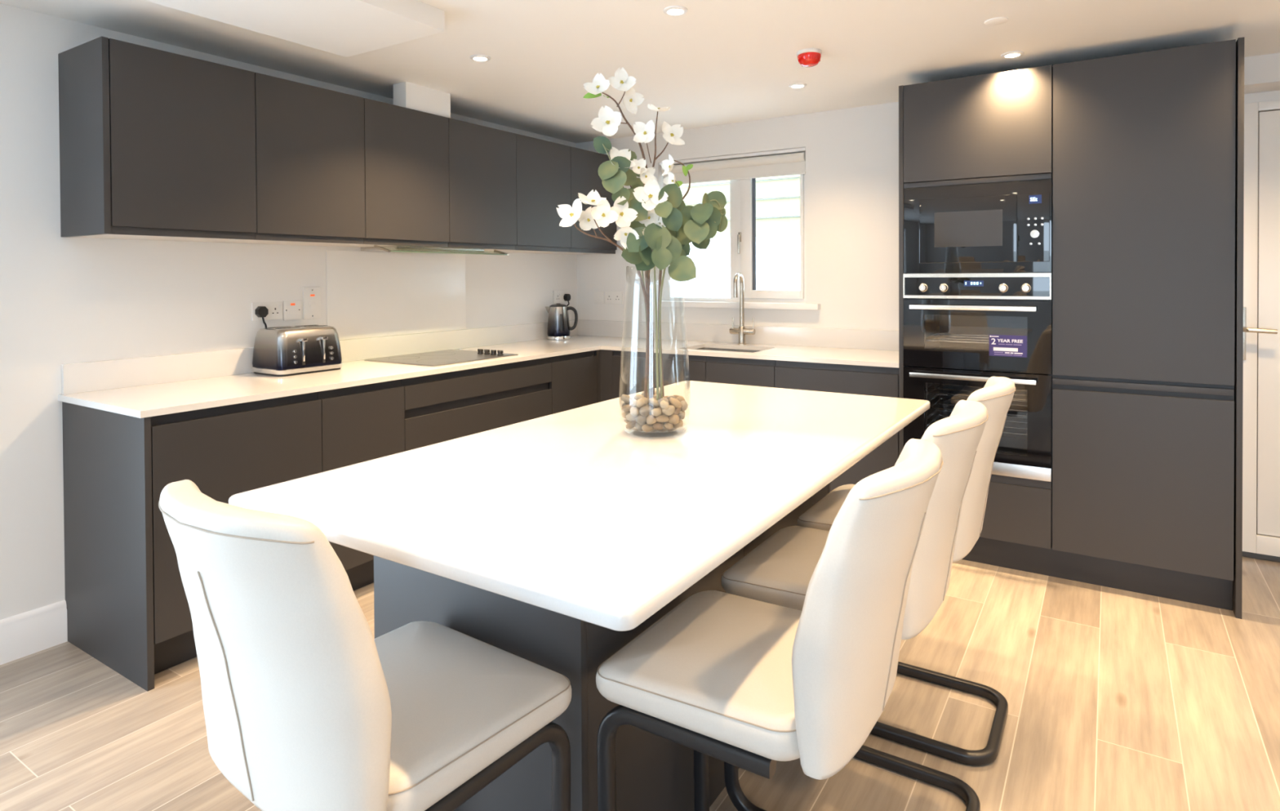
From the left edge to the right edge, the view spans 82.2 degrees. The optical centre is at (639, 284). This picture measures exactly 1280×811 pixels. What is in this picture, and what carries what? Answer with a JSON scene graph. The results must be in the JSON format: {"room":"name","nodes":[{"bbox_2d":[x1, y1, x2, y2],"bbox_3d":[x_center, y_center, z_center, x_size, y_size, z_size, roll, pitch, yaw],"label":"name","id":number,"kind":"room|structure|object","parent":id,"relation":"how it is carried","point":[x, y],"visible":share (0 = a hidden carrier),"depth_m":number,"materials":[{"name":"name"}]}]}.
{"room":"kitchen","nodes":[
{"label":"kitchen","id":0,"kind":"room"},
{"bbox_2d":[0,3,577,619],"bbox_3d":[-2.465,0.169,2.230,0.250,2.225,7.700,0,1,33],"label":"wall","id":1,"kind":"structure","parent":0,"point":[64,300],"depth_m":2.62,"materials":[{"name":"white paint"}]},
{"bbox_2d":[0,599,67,664],"bbox_3d":[-2.281,1.208,2.271,0.018,0.145,0.842,0,1,33],"label":"baseboard","id":2,"kind":"structure","parent":1,"relation":"attached to","point":[32,631],"depth_m":2.54,"materials":[{"name":"white paint"}]},
{"bbox_2d":[57,35,256,242],"bbox_3d":[-1.783,-0.497,2.736,0.348,0.651,0.516,0,1,33],"label":"upper cabinet","id":3,"kind":"object","parent":1,"relation":"attached to","point":[155,144],"visible":1,"depth_m":2.58,"materials":[{"name":"grey"}]},
{"bbox_2d":[251,302,282,320],"bbox_3d":[-1.652,0.118,3.253,0.012,0.078,0.139,0,1,33],"label":"wall socket","id":4,"kind":"object","parent":1,"relation":"attached to","point":[275,308],"visible":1,"depth_m":3.26,"materials":[{"name":"white plastic"}]},
{"bbox_2d":[254,306,268,328],"bbox_3d":[-1.655,0.186,3.216,0.029,0.180,0.051,0,1,33],"label":"plug","id":5,"kind":"object","parent":4,"relation":"attached to","point":[262,312],"visible":0.79,"depth_m":3.20,"materials":[{"name":"black plastic"}]},
{"bbox_2d":[211,72,364,245],"bbox_3d":[-1.509,-0.504,3.163,0.346,0.651,0.494,0,1,33],"label":"upper cabinet","id":6,"kind":"object","parent":1,"relation":"attached to","point":[310,156],"visible":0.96,"depth_m":3.05,"materials":[{"name":"grey"}]},
{"bbox_2d":[283,300,301,319],"bbox_3d":[-1.588,0.118,3.352,0.012,0.088,0.085,0,1,33],"label":"switch","id":7,"kind":"object","parent":1,"relation":"attached to","point":[291,308],"visible":1,"depth_m":3.35,"materials":[{"name":"white plastic"}]},
{"bbox_2d":[302,286,320,319],"bbox_3d":[-1.535,0.087,3.435,0.013,0.149,0.086,0,1,33],"label":"switch","id":8,"kind":"object","parent":1,"relation":"attached to","point":[311,295],"visible":1,"depth_m":3.43,"materials":[{"name":"white plastic"}]},
{"bbox_2d":[327,97,449,247],"bbox_3d":[-1.241,-0.510,3.581,0.346,0.651,0.495,0,1,33],"label":"upper cabinet","id":9,"kind":"object","parent":1,"relation":"attached to","point":[406,150],"visible":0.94,"depth_m":3.47,"materials":[{"name":"grey"}]},
{"bbox_2d":[393,81,450,118],"bbox_3d":[-1.078,-0.903,3.635,0.093,0.129,0.280,0,1,33],"label":"duct","id":10,"kind":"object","parent":9,"relation":"on","point":[406,95],"depth_m":3.58,"materials":[{"name":"white paint"}]},
{"bbox_2d":[360,244,509,255],"bbox_3d":[-1.082,-0.170,3.756,0.368,0.035,0.794,0,1,33],"label":"hood","id":11,"kind":"object","parent":9,"relation":"attached to","point":[375,248],"visible":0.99,"depth_m":3.65,"materials":[{"name":"silver metal"}]},
{"bbox_2d":[325,249,466,339],"bbox_3d":[-1.254,0.048,3.877,0.006,0.434,0.893,0,1,33],"label":"backsplash","id":12,"kind":"structure","parent":1,"relation":"attached to","point":[370,294],"depth_m":3.83,"materials":[{"name":"white"}]},
{"bbox_2d":[448,117,516,250],"bbox_3d":[-0.972,-0.517,3.999,0.346,0.651,0.496,0,1,33],"label":"upper cabinet","id":13,"kind":"object","parent":1,"relation":"attached to","point":[482,183],"visible":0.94,"depth_m":3.89,"materials":[{"name":"grey"}]},
{"bbox_2d":[500,133,571,253],"bbox_3d":[-0.705,-0.523,4.416,0.346,0.651,0.492,0,1,33],"label":"upper cabinet","id":14,"kind":"object","parent":1,"relation":"attached to","point":[543,167],"visible":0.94,"depth_m":4.30,"materials":[{"name":"grey"}]},
{"bbox_2d":[553,289,568,303],"bbox_3d":[-0.536,0.084,4.992,0.012,0.086,0.157,0,1,33],"label":"wall socket","id":15,"kind":"object","parent":1,"relation":"attached to","point":[557,295],"visible":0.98,"depth_m":4.97,"materials":[{"name":"white plastic"}]},
{"bbox_2d":[539,146,617,254],"bbox_3d":[-0.437,-0.529,4.833,0.346,0.651,0.497,0,1,33],"label":"upper cabinet","id":16,"kind":"object","parent":1,"relation":"attached to","point":[584,164],"visible":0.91,"depth_m":4.68,"materials":[{"name":"grey"}]},
{"bbox_2d":[228,380,929,631],"bbox_3d":[0.084,0.406,1.909,0.924,0.025,1.808,0,1,33],"label":"countertop","id":17,"kind":"structure","parent":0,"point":[571,513],"depth_m":1.41,"materials":[{"name":"white stone"}]},
{"bbox_2d":[619,266,690,437],"bbox_3d":[0.039,0.172,1.942,0.189,0.441,0.189,0,1,33],"label":"glass vase","id":18,"kind":"object","parent":17,"relation":"on","point":[626,267],"visible":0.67,"depth_m":1.93,"materials":[{"name":"glass"}]},
{"bbox_2d":[593,136,648,392],"bbox_3d":[-0.006,-0.029,1.880,0.117,0.684,0.220,0,1,41],"label":"stem","id":19,"kind":"object","parent":18,"relation":"in","point":[613,178],"visible":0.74,"depth_m":1.83,"materials":[{"name":"green"}]},
{"bbox_2d":[621,394,631,404],"bbox_3d":[-0.035,0.303,1.939,0.030,0.025,0.023,0,1,-6],"label":"pebble","id":20,"kind":"object","parent":18,"relation":"in","point":[626,398],"visible":0.88,"depth_m":1.93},
{"bbox_2d":[621,404,632,411],"bbox_3d":[-0.030,0.324,1.927,0.042,0.019,0.027,-1,1,-18],"label":"pebble","id":21,"kind":"object","parent":18,"relation":"in","point":[627,407],"visible":0.7,"depth_m":1.92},
{"bbox_2d":[626,420,636,428],"bbox_3d":[-0.023,0.367,1.922,0.026,0.020,0.042,0,1,14],"label":"pebble","id":22,"kind":"object","parent":18,"relation":"in","point":[630,424],"visible":0.91,"depth_m":1.91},
{"bbox_2d":[626,412,638,420],"bbox_3d":[-0.019,0.342,1.910,0.031,0.026,0.025,-1,1,-44],"label":"pebble","id":23,"kind":"object","parent":18,"relation":"in","point":[629,416],"visible":0.72,"depth_m":1.90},
{"bbox_2d":[582,66,684,398],"bbox_3d":[-0.006,-0.115,1.894,0.284,0.856,0.124,-1,1,-38],"label":"branch","id":24,"kind":"object","parent":18,"relation":"in","point":[607,122],"visible":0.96,"depth_m":1.86,"materials":[{"name":"white plant"}]},
{"bbox_2d":[582,72,609,94],"bbox_3d":[-0.108,-0.500,1.829,0.069,0.062,0.041,0,1,0],"label":"flower","id":25,"kind":"object","parent":24,"relation":"on","point":[599,84],"depth_m":1.84,"materials":[{"name":"white plant"}]},
{"bbox_2d":[591,105,622,136],"bbox_3d":[-0.084,-0.406,1.824,0.078,0.080,0.026,0,1,0],"label":"flower","id":26,"kind":"object","parent":24,"relation":"on","point":[607,122],"depth_m":1.83,"materials":[{"name":"white plant"}]},
{"bbox_2d":[608,66,635,91],"bbox_3d":[-0.044,-0.509,1.822,0.069,0.066,0.029,0,1,0],"label":"flower","id":27,"kind":"object","parent":24,"relation":"on","point":[620,82],"depth_m":1.83,"materials":[{"name":"white plant"}]},
{"bbox_2d":[622,87,644,114],"bbox_3d":[-0.015,-0.460,1.841,0.055,0.066,0.038,0,1,0],"label":"flower","id":28,"kind":"object","parent":24,"relation":"on","point":[631,99],"depth_m":1.85,"materials":[{"name":"white plant"}]},
{"bbox_2d":[633,120,654,142],"bbox_3d":[0.010,-0.386,1.859,0.055,0.058,0.036,0,1,0],"label":"flower","id":29,"kind":"object","parent":24,"relation":"on","point":[644,133],"depth_m":1.87,"materials":[{"name":"white plant"}]},
{"bbox_2d":[647,103,670,111],"bbox_3d":[0.051,-0.477,1.967,0.062,0.031,0.067,0,1,0],"label":"flower","id":30,"kind":"object","parent":24,"relation":"on","point":[652,107],"depth_m":1.95,"materials":[{"name":"white plant"}]},
{"bbox_2d":[661,120,684,145],"bbox_3d":[0.088,-0.401,1.944,0.062,0.066,0.048,0,1,0],"label":"flower","id":31,"kind":"object","parent":24,"relation":"on","point":[672,135],"depth_m":1.96,"materials":[{"name":"white plant"}]},
{"bbox_2d":[630,406,639,415],"bbox_3d":[-0.014,0.328,1.894,0.030,0.023,0.027,0,1,33],"label":"pebble","id":32,"kind":"object","parent":18,"relation":"in","point":[634,411],"visible":0.97,"depth_m":1.88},
{"bbox_2d":[609,146,662,395],"bbox_3d":[-0.003,-0.017,1.887,0.142,0.661,0.228,0,1,0],"label":"branch","id":33,"kind":"object","parent":18,"relation":"in","point":[638,166],"visible":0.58,"depth_m":1.88,"materials":[{"name":"white plant"}]},
{"bbox_2d":[609,146,635,168],"bbox_3d":[-0.047,-0.320,1.849,0.065,0.056,0.040,-1,1,-19],"label":"flower","id":34,"kind":"object","parent":33,"relation":"on","point":[614,152],"depth_m":1.86,"materials":[{"name":"white plant"}]},
{"bbox_2d":[631,158,647,173],"bbox_3d":[-0.002,-0.301,1.871,0.040,0.041,0.024,0,1,0],"label":"flower","id":35,"kind":"object","parent":33,"relation":"on","point":[638,166],"depth_m":1.88,"materials":[{"name":"white plant"}]},
{"bbox_2d":[640,167,657,183],"bbox_3d":[0.022,-0.278,1.869,0.044,0.043,0.033,0,1,0],"label":"flower","id":36,"kind":"object","parent":33,"relation":"on","point":[646,174],"depth_m":1.88,"materials":[{"name":"white plant"}]},
{"bbox_2d":[642,222,662,235],"bbox_3d":[0.034,-0.120,1.786,0.058,0.057,0.028,0,1,0],"label":"leaf","id":37,"kind":"object","parent":33,"relation":"on","point":[658,224],"depth_m":1.78,"materials":[{"name":"green plant"}]},
{"bbox_2d":[635,398,644,407],"bbox_3d":[0.001,0.306,1.888,0.020,0.021,0.026,0,1,11],"label":"pebble","id":38,"kind":"object","parent":18,"relation":"in","point":[640,402],"visible":1,"depth_m":1.88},
{"bbox_2d":[635,413,648,424],"bbox_3d":[0.006,0.348,1.887,0.034,0.029,0.030,0,1,20],"label":"pebble","id":39,"kind":"object","parent":18,"relation":"in","point":[640,419],"visible":0.94,"depth_m":1.88,"materials":[{"name":"stone"}]},
{"bbox_2d":[640,396,648,405],"bbox_3d":[0.009,0.306,1.914,0.024,0.023,0.033,-1,1,-28],"label":"pebble","id":40,"kind":"object","parent":18,"relation":"in","point":[646,399],"visible":0.61,"depth_m":1.90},
{"bbox_2d":[555,189,649,397],"bbox_3d":[-0.065,0.040,1.813,0.265,0.548,0.121,-1,1,-30],"label":"branch","id":41,"kind":"object","parent":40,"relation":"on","point":[602,215],"visible":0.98,"depth_m":1.80,"materials":[{"name":"white plant"}]},
{"bbox_2d":[555,198,582,226],"bbox_3d":[-0.172,-0.173,1.772,0.065,0.069,0.053,0,1,0],"label":"flower","id":42,"kind":"object","parent":41,"relation":"on","point":[570,215],"depth_m":1.79,"materials":[{"name":"white plant"}]},
{"bbox_2d":[577,206,599,230],"bbox_3d":[-0.125,-0.164,1.825,0.064,0.062,0.031,0,1,0],"label":"flower","id":43,"kind":"object","parent":41,"relation":"on","point":[586,220],"depth_m":1.83,"materials":[{"name":"white plant"}]},
{"bbox_2d":[577,189,606,205],"bbox_3d":[-0.116,-0.212,1.775,0.070,0.042,0.057,0,1,0],"label":"flower","id":44,"kind":"object","parent":41,"relation":"on","point":[593,197],"depth_m":1.79,"materials":[{"name":"white plant"}]},
{"bbox_2d":[591,198,618,226],"bbox_3d":[-0.085,-0.172,1.769,0.066,0.071,0.030,0,1,0],"label":"flower","id":45,"kind":"object","parent":41,"relation":"on","point":[602,213],"depth_m":1.78,"materials":[{"name":"white plant"}]},
{"bbox_2d":[610,195,637,227],"bbox_3d":[-0.041,-0.177,1.806,0.073,0.082,0.036,0,1,0],"label":"flower","id":46,"kind":"object","parent":41,"relation":"on","point":[624,215],"depth_m":1.81,"materials":[{"name":"white plant"}]},
{"bbox_2d":[613,226,639,248],"bbox_3d":[-0.033,-0.113,1.782,0.062,0.054,0.039,0,1,0],"label":"flower","id":47,"kind":"object","parent":41,"relation":"on","point":[622,234],"depth_m":1.79,"materials":[{"name":"white plant"}]},
{"bbox_2d":[639,406,651,416],"bbox_3d":[0.014,0.326,1.880,0.031,0.025,0.028,0,1,10],"label":"pebble","id":48,"kind":"object","parent":18,"relation":"in","point":[644,411],"visible":1,"depth_m":1.87,"materials":[{"name":"stone"}]},
{"bbox_2d":[641,422,653,431],"bbox_3d":[0.022,0.367,1.881,0.026,0.020,0.046,0,1,44],"label":"pebble","id":49,"kind":"object","parent":18,"relation":"in","point":[646,428],"visible":0.84,"depth_m":1.87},
{"bbox_2d":[646,414,656,424],"bbox_3d":[0.030,0.346,1.873,0.027,0.025,0.027,0,1,15],"label":"pebble","id":50,"kind":"object","parent":18,"relation":"in","point":[651,419],"visible":1,"depth_m":1.86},
{"bbox_2d":[648,398,658,406],"bbox_3d":[0.038,0.307,1.903,0.028,0.023,0.021,0,1,-3],"label":"pebble","id":51,"kind":"object","parent":18,"relation":"in","point":[654,402],"visible":1,"depth_m":1.90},
{"bbox_2d":[651,408,661,416],"bbox_3d":[0.042,0.326,1.870,0.026,0.021,0.024,0,1,5],"label":"pebble","id":52,"kind":"object","parent":18,"relation":"in","point":[655,411],"visible":1,"depth_m":1.86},
{"bbox_2d":[652,422,663,430],"bbox_3d":[0.046,0.363,1.881,0.021,0.022,0.033,0,1,31],"label":"pebble","id":53,"kind":"object","parent":18,"relation":"in","point":[657,425],"visible":1,"depth_m":1.87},
{"bbox_2d":[621,183,696,399],"bbox_3d":[0.063,0.031,1.839,0.214,0.564,0.172,-1,1,-26],"label":"stem","id":54,"kind":"object","parent":18,"relation":"in","point":[667,251],"visible":0.96,"depth_m":1.79,"materials":[{"name":"green"}]},
{"bbox_2d":[656,414,669,422],"bbox_3d":[0.058,0.344,1.879,0.040,0.018,0.025,-1,1,-43],"label":"pebble","id":55,"kind":"object","parent":18,"relation":"in","point":[662,418],"visible":1,"depth_m":1.87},
{"bbox_2d":[632,154,693,396],"bbox_3d":[0.067,-0.017,1.921,0.086,0.670,0.253,0,1,20],"label":"branch","id":56,"kind":"object","parent":18,"relation":"in","point":[649,193],"visible":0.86,"depth_m":1.84,"materials":[{"name":"white plant"}]},
{"bbox_2d":[639,208,662,226],"bbox_3d":[0.026,-0.163,1.834,0.062,0.054,0.030,0,1,0],"label":"flower","id":57,"kind":"object","parent":56,"relation":"on","point":[652,217],"depth_m":1.84,"materials":[{"name":"white plant"}]},
{"bbox_2d":[632,178,668,210],"bbox_3d":[0.026,-0.222,1.818,0.088,0.082,0.027,0,1,0],"label":"flower","id":58,"kind":"object","parent":56,"relation":"on","point":[649,193],"depth_m":1.82,"materials":[{"name":"white plant"}]},
{"bbox_2d":[660,154,674,175],"bbox_3d":[0.074,-0.324,1.986,0.036,0.058,0.060,0,1,0],"label":"flower","id":59,"kind":"object","parent":56,"relation":"on","point":[667,165],"depth_m":2.00,"materials":[{"name":"white plant"}]},
{"bbox_2d":[662,170,675,184],"bbox_3d":[0.078,-0.278,1.965,0.034,0.052,0.044,0,1,0],"label":"flower","id":60,"kind":"object","parent":56,"relation":"on","point":[670,179],"depth_m":1.98,"materials":[{"name":"white plant"}]},
{"bbox_2d":[660,400,669,408],"bbox_3d":[0.062,0.308,1.874,0.029,0.023,0.022,0,1,45],"label":"pebble","id":61,"kind":"object","parent":18,"relation":"in","point":[664,405],"visible":1,"depth_m":1.87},
{"bbox_2d":[662,404,675,415],"bbox_3d":[0.073,0.323,1.883,0.032,0.028,0.035,0,1,8],"label":"pebble","id":62,"kind":"object","parent":18,"relation":"in","point":[670,410],"visible":0.93,"depth_m":1.87,"materials":[{"name":"stone"}]},
{"bbox_2d":[668,413,679,423],"bbox_3d":[0.087,0.347,1.891,0.030,0.026,0.029,0,1,-6],"label":"pebble","id":63,"kind":"object","parent":18,"relation":"in","point":[673,418],"visible":0.98,"depth_m":1.88,"materials":[{"name":"stone"}]},
{"bbox_2d":[669,397,682,407],"bbox_3d":[0.092,0.304,1.893,0.037,0.024,0.026,0,1,31],"label":"pebble","id":64,"kind":"object","parent":18,"relation":"in","point":[674,402],"visible":1,"depth_m":1.88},
{"bbox_2d":[658,191,727,398],"bbox_3d":[0.147,0.036,1.885,0.147,0.552,0.209,-1,1,-22],"label":"stem","id":65,"kind":"object","parent":18,"relation":"in","point":[701,222],"visible":0.89,"depth_m":1.84,"materials":[{"name":"green"}]},
{"bbox_2d":[0,555,1279,810],"bbox_3d":[0.345,1.316,0.640,6.240,0.060,7.670,0,1,33],"label":"floor","id":66,"kind":"structure","parent":0,"point":[1117,699],"depth_m":2.14,"materials":[{"name":"brown wood"}]},
{"bbox_2d":[62,391,321,690],"bbox_3d":[-1.639,0.841,2.718,0.614,0.861,0.612,0,1,33],"label":"base cabinet","id":67,"kind":"object","parent":66,"relation":"on","point":[126,596],"visible":0.69,"depth_m":2.45,"materials":[{"name":"grey"}]},
{"bbox_2d":[57,319,898,417],"bbox_3d":[-0.278,0.332,3.253,2.326,0.129,3.020,0,1,33],"label":"countertop","id":68,"kind":"structure","parent":67,"relation":"on","point":[142,387],"depth_m":3.58,"materials":[{"name":"white stone"}]},
{"bbox_2d":[251,324,342,376],"bbox_3d":[-1.502,0.284,3.224,0.245,0.196,0.310,0,1,33],"label":"toaster","id":69,"kind":"object","parent":68,"relation":"on","point":[291,350],"visible":1,"depth_m":3.12,"materials":[{"name":"metal"}]},
{"bbox_2d":[364,348,518,366],"bbox_3d":[-1.001,0.358,3.736,0.503,0.031,0.580,0,1,33],"label":"cooktop","id":70,"kind":"object","parent":68,"relation":"in","point":[447,357],"visible":1,"depth_m":3.69,"materials":[{"name":"black glass"}]},
{"bbox_2d":[545,303,577,339],"bbox_3d":[-0.520,0.241,4.821,0.185,0.233,0.153,-1,1,-34],"label":"kettle","id":71,"kind":"object","parent":68,"relation":"on","point":[558,324],"visible":1,"depth_m":4.76,"materials":[{"name":"metal"}]},
{"bbox_2d":[694,347,761,352],"bbox_3d":[0.496,0.463,4.167,0.470,0.161,0.328,0,1,33],"label":"sink","id":72,"kind":"object","parent":68,"relation":"in","point":[707,348],"visible":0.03,"depth_m":4.34,"materials":[{"name":"silver metal"}]},
{"bbox_2d":[728,272,755,344],"bbox_3d":[0.582,0.144,4.322,0.154,0.428,0.149,0,1,33],"label":"tap","id":73,"kind":"object","parent":68,"relation":"on","point":[741,331],"visible":1,"depth_m":4.35,"materials":[{"name":"silver metal"}]},
{"bbox_2d":[154,559,373,674],"bbox_3d":[-0.954,1.193,3.405,0.018,0.134,2.456,0,1,33],"label":"plinth","id":74,"kind":"object","parent":66,"relation":"on","point":[176,650],"visible":0.02,"depth_m":2.48,"materials":[{"name":"grey"}]},
{"bbox_2d":[316,379,404,570],"bbox_3d":[-1.358,0.767,3.134,0.588,0.726,0.390,0,1,33],"label":"base cabinet","id":75,"kind":"object","parent":66,"relation":"on","point":[362,423],"visible":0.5,"depth_m":2.95,"materials":[{"name":"grey"}]},
{"bbox_2d":[158,479,571,810],"bbox_3d":[-0.440,0.786,1.204,0.432,0.990,0.568,0,1,36],"label":"dining chair","id":76,"kind":"object","parent":66,"relation":"on","point":[305,709],"visible":1,"depth_m":0.99,"materials":[{"name":"beige leather"}]},
{"bbox_2d":[398,357,551,451],"bbox_3d":[-0.987,0.758,3.712,0.588,0.726,0.979,0,1,33],"label":"base cabinet","id":77,"kind":"object","parent":66,"relation":"on","point":[439,407],"visible":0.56,"depth_m":3.48,"materials":[{"name":"grey"}]},
{"bbox_2d":[547,350,597,413],"bbox_3d":[-0.610,0.749,4.300,0.588,0.726,0.414,0,1,33],"label":"base cabinet","id":78,"kind":"object","parent":66,"relation":"on","point":[573,384],"visible":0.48,"depth_m":4.13,"materials":[{"name":"grey"}]},
{"bbox_2d":[373,482,830,810],"bbox_3d":[0.029,0.843,2.110,0.590,0.853,1.426,0,1,33],"label":"table base","id":79,"kind":"object","parent":66,"relation":"on","point":[655,772],"visible":0.09,"depth_m":1.48,"materials":[{"name":"laminate"}]},
{"bbox_2d":[612,350,706,398],"bbox_3d":[0.246,0.744,4.361,0.612,0.726,0.550,0,1,33],"label":"base cabinet","id":80,"kind":"object","parent":66,"relation":"on","point":[633,363],"visible":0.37,"depth_m":4.17,"materials":[{"name":"grey"}]},
{"bbox_2d":[594,349,613,402],"bbox_3d":[-0.208,0.746,4.319,0.107,0.722,0.047,0,1,33],"label":"panel","id":81,"kind":"object","parent":80,"relation":"attached to","point":[604,357],"visible":0.29,"depth_m":4.32,"materials":[{"name":"laminate"}]},
{"bbox_2d":[706,355,775,387],"bbox_3d":[0.671,0.745,4.088,0.393,0.726,0.550,0,1,33],"label":"base cabinet","id":82,"kind":"object","parent":66,"relation":"on","point":[735,371],"visible":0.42,"depth_m":3.85,"materials":[{"name":"grey"}]},
{"bbox_2d":[595,438,943,810],"bbox_3d":[0.254,0.781,1.360,0.568,0.990,0.432,0,1,33],"label":"dining chair","id":83,"kind":"object","parent":66,"relation":"on","point":[748,684],"visible":1,"depth_m":1.19,"materials":[{"name":"beige leather"}]},
{"bbox_2d":[774,360,898,491],"bbox_3d":[1.095,0.746,3.816,0.611,0.726,0.550,0,1,33],"label":"base cabinet","id":84,"kind":"object","parent":66,"relation":"on","point":[883,381],"visible":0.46,"depth_m":3.54,"materials":[{"name":"grey"}]},
{"bbox_2d":[721,400,988,810],"bbox_3d":[0.531,0.774,1.780,0.568,0.990,0.432,0,1,33],"label":"dining chair","id":85,"kind":"object","parent":66,"relation":"on","point":[780,570],"visible":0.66,"depth_m":1.66,"materials":[{"name":"beige leather"}]},
{"bbox_2d":[797,376,1015,765],"bbox_3d":[0.803,0.768,2.189,0.568,0.990,0.432,0,1,33],"label":"dining chair","id":86,"kind":"object","parent":66,"relation":"on","point":[997,395],"visible":0.43,"depth_m":2.00,"materials":[{"name":"beige leather"}]},
{"bbox_2d":[898,65,1052,548],"bbox_3d":[1.618,0.162,3.481,0.618,2.166,0.581,0,1,33],"label":"tall cabinet","id":87,"kind":"object","parent":66,"relation":"on","point":[995,127],"visible":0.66,"depth_m":3.19,"materials":[{"name":"grey paint"}]},
{"bbox_2d":[902,272,1051,481],"bbox_3d":[1.599,0.386,3.433,0.597,0.875,0.572,0,1,33],"label":"double oven","id":88,"kind":"object","parent":87,"relation":"in","point":[952,319],"visible":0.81,"depth_m":3.26,"materials":[{"name":"black glass"}]},
{"bbox_2d":[989,334,1026,357],"bbox_3d":[1.583,0.264,3.155,0.147,0.092,0.002,0,1,33],"label":"sticker","id":89,"kind":"object","parent":88,"relation":"attached to","point":[1006,345],"visible":1,"depth_m":3.15,"materials":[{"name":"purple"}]},
{"bbox_2d":[994,343,1022,355],"bbox_3d":[1.583,0.280,3.155,0.108,0.048,0.001,0,1,33],"label":"print","id":90,"kind":"object","parent":89,"relation":"attached to","point":[1000,349],"depth_m":3.15,"materials":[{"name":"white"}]},
{"bbox_2d":[903,178,1052,273],"bbox_3d":[1.566,-0.249,3.378,0.597,0.390,0.403,0,1,33],"label":"microwave","id":91,"kind":"object","parent":87,"relation":"in","point":[999,227],"visible":1,"depth_m":3.21,"materials":[{"name":"black plastic"}]},
{"bbox_2d":[961,537,1232,610],"bbox_3d":[1.770,1.181,3.142,1.202,0.134,0.017,0,1,33],"label":"plinth","id":92,"kind":"object","parent":66,"relation":"on","point":[1206,590],"visible":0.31,"depth_m":3.03,"materials":[{"name":"grey"}]},
{"bbox_2d":[1051,36,1244,618],"bbox_3d":[2.140,0.163,3.143,0.622,2.167,0.585,0,1,33],"label":"tall cabinet","id":93,"kind":"object","parent":66,"relation":"on","point":[1148,147],"visible":0.98,"depth_m":2.88,"materials":[{"name":"grey"}]},
{"bbox_2d":[0,0,1279,142],"bbox_3d":[0.284,-0.998,0.537,6.600,0.120,7.850,0,1,33],"label":"ceiling","id":94,"kind":"structure","parent":0,"point":[717,62],"depth_m":2.97,"materials":[{"name":"white paint"}]},
{"bbox_2d":[145,0,444,57],"bbox_3d":[-1.295,-0.912,2.122,0.550,0.072,1.410,0,1,33],"label":"ceiling panel","id":95,"kind":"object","parent":94,"relation":"attached to","point":[344,28],"depth_m":2.46,"materials":[{"name":"white paint"}]},
{"bbox_2d":[470,54,490,62],"bbox_3d":[-0.678,-0.960,3.115,0.086,0.007,0.086,0,1,33],"label":"recessed light","id":96,"kind":"object","parent":94,"relation":"in","point":[482,58],"visible":1,"depth_m":3.10,"materials":[{"name":"white paint"}]},
{"bbox_2d":[662,5,687,15],"bbox_3d":[0.124,-0.958,2.571,0.086,0.007,0.086,0,1,33],"label":"recessed light","id":97,"kind":"object","parent":94,"relation":"in","point":[673,10],"visible":1,"depth_m":2.56,"materials":[{"name":"white paint"}]},
{"bbox_2d":[788,82,806,88],"bbox_3d":[0.773,-0.973,3.596,0.086,0.007,0.086,0,1,33],"label":"recessed light","id":98,"kind":"object","parent":94,"relation":"in","point":[799,85],"visible":1,"depth_m":3.58,"materials":[{"name":"white paint"}]},
{"bbox_2d":[796,48,822,66],"bbox_3d":[0.707,-0.941,3.063,0.104,0.059,0.104,0,1,33],"label":"fire alarm","id":99,"kind":"object","parent":94,"relation":"attached to","point":[809,57],"visible":1,"depth_m":3.03,"materials":[{"name":"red plastic"}]},
{"bbox_2d":[984,17,1008,25],"bbox_3d":[1.311,-0.966,2.699,0.080,0.006,0.080,0,1,33],"label":"cover plate","id":100,"kind":"object","parent":94,"relation":"attached to","point":[998,20],"visible":1,"depth_m":2.69,"materials":[{"name":"white paint"}]},
{"bbox_2d":[1000,50,1023,57],"bbox_3d":[1.577,-0.972,3.106,0.086,0.007,0.086,0,1,33],"label":"recessed light","id":101,"kind":"object","parent":94,"relation":"in","point":[1017,53],"visible":1,"depth_m":3.10,"materials":[{"name":"white paint"}]},
{"bbox_2d":[576,53,1279,355],"bbox_3d":[2.248,0.128,3.602,6.200,2.225,0.300,0,1,33],"label":"wall","id":102,"kind":"structure","parent":0,"point":[852,153],"depth_m":4.17,"materials":[{"name":"white paint"}]},
{"bbox_2d":[604,291,622,303],"bbox_3d":[-0.178,0.091,4.974,0.144,0.083,0.010,0,1,33],"label":"wall socket","id":103,"kind":"object","parent":102,"relation":"attached to","point":[611,297],"visible":1,"depth_m":4.97,"materials":[{"name":"white plastic"}]},
{"bbox_2d":[652,173,820,310],"bbox_3d":[0.570,-0.327,4.547,1.154,0.940,0.180,0,1,33],"label":"window","id":104,"kind":"structure","parent":102,"relation":"in","point":[743,192],"depth_m":4.50,"materials":[{"name":"white plastic"}]},
{"bbox_2d":[659,147,805,185],"bbox_3d":[0.556,-0.720,4.538,0.989,0.149,0.054,0,1,33],"label":"roller blind","id":105,"kind":"object","parent":104,"relation":"attached to","point":[789,162],"visible":0.78,"depth_m":4.48,"materials":[{"name":"white fabric"}]},
{"bbox_2d":[1242,90,1279,562],"bbox_3d":[3.071,0.189,3.126,0.900,2.105,0.172,0,1,33],"label":"door","id":106,"kind":"structure","parent":102,"relation":"in","point":[1261,223],"depth_m":3.29,"materials":[{"name":"white plastic"}]},
{"label":"outside","id":107,"kind":"structure","parent":0,"visible":0},
{"bbox_3d":[1.122,1.546,5.742,14.000,0.050,1.750,0,1,33],"label":"ground","id":108,"kind":"structure","parent":107,"visible":0},
{"bbox_2d":[680,174,799,297],"bbox_3d":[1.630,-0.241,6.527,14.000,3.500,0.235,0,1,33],"label":"window glass","id":109,"kind":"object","parent":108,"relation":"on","point":[777,197],"depth_m":6.73,"materials":[{"name":"white"}]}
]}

